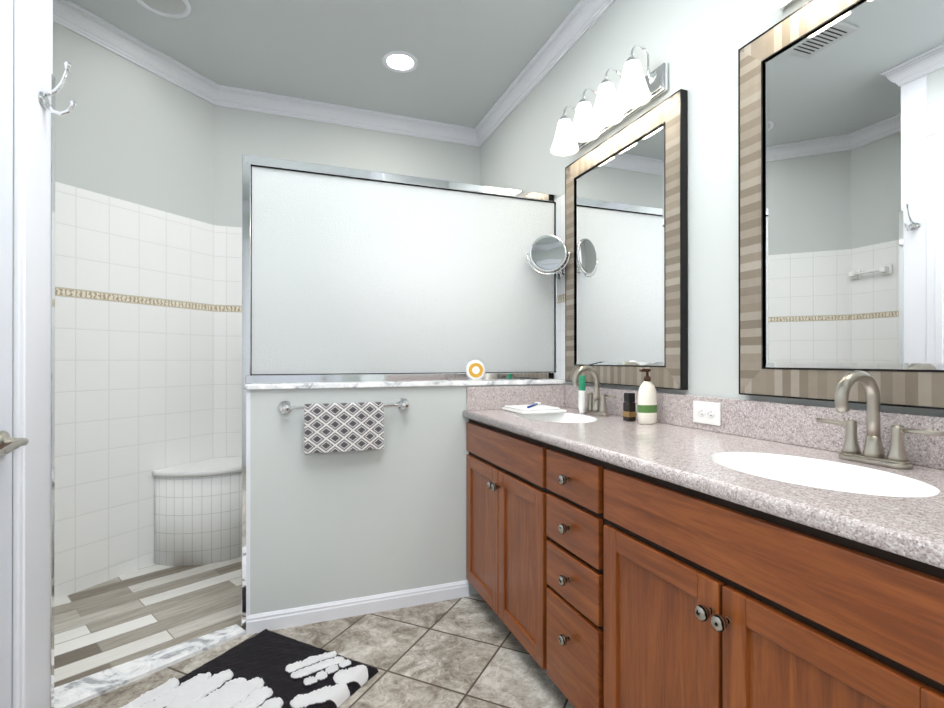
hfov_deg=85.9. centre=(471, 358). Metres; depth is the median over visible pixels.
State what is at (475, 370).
clock
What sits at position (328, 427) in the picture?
towel
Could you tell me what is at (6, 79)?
door
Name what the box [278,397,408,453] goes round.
towel rail
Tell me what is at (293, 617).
baseboard
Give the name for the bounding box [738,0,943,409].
mirror
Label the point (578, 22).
crown molding
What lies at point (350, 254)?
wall
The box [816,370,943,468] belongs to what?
faucet
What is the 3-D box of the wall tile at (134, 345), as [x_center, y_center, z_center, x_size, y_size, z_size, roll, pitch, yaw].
[-1.983,0.161,2.708,0.008,2.080,1.386,0,0,25]
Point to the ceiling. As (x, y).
(474, 57)
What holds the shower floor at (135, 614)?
on the floor at (470, 651)
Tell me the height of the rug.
0.048 m
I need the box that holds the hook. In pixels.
[38,62,76,115]
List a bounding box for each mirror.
[526,235,570,278]
[565,89,687,389]
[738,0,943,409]
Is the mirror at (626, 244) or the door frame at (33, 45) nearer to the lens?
the door frame at (33, 45)
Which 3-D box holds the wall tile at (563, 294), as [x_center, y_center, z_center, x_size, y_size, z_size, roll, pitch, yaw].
[0.500,-0.396,2.815,0.007,1.016,0.162,0,0,-20]
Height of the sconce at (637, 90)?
0.233 m
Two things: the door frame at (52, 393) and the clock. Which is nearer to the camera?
the door frame at (52, 393)
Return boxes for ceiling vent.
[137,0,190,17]
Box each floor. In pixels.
[54,557,245,687]
[72,593,574,707]
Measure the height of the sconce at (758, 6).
0.233 m
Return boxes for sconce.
[550,45,667,155]
[742,0,794,13]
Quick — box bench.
[152,456,241,565]
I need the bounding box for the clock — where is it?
[466,360,485,380]
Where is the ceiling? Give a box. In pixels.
[71,0,579,127]
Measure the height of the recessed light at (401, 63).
0.027 m
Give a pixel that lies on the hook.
(44, 99)
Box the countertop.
[462,384,943,568]
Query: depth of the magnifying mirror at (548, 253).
2.66 m
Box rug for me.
[120,629,377,707]
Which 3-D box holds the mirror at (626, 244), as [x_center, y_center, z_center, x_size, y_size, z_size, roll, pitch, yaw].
[0.663,-0.453,2.332,0.032,1.147,0.845,0,0,-20]
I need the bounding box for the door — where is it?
[0,0,12,707]
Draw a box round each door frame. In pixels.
[12,0,52,707]
[49,74,54,707]
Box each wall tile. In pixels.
[54,182,214,599]
[561,194,564,378]
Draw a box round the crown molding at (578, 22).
[53,0,614,146]
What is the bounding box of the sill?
[54,624,245,707]
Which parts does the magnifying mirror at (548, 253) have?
magnify mirror arm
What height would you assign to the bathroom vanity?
1.169 m
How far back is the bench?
2.96 m
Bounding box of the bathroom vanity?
[462,365,943,707]
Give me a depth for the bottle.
2.09 m
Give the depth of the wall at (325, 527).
2.38 m
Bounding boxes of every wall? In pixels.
[0,0,943,707]
[244,379,567,615]
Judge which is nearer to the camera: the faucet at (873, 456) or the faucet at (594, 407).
the faucet at (873, 456)
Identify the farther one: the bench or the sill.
the bench
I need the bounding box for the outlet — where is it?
[693,401,720,425]
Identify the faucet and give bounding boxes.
[572,365,615,415]
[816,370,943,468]
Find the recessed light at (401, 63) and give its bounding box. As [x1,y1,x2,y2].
[382,51,417,72]
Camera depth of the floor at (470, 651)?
2.02 m
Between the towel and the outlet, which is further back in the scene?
the towel
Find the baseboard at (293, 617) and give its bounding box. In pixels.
[246,580,468,634]
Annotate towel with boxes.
[304,402,383,453]

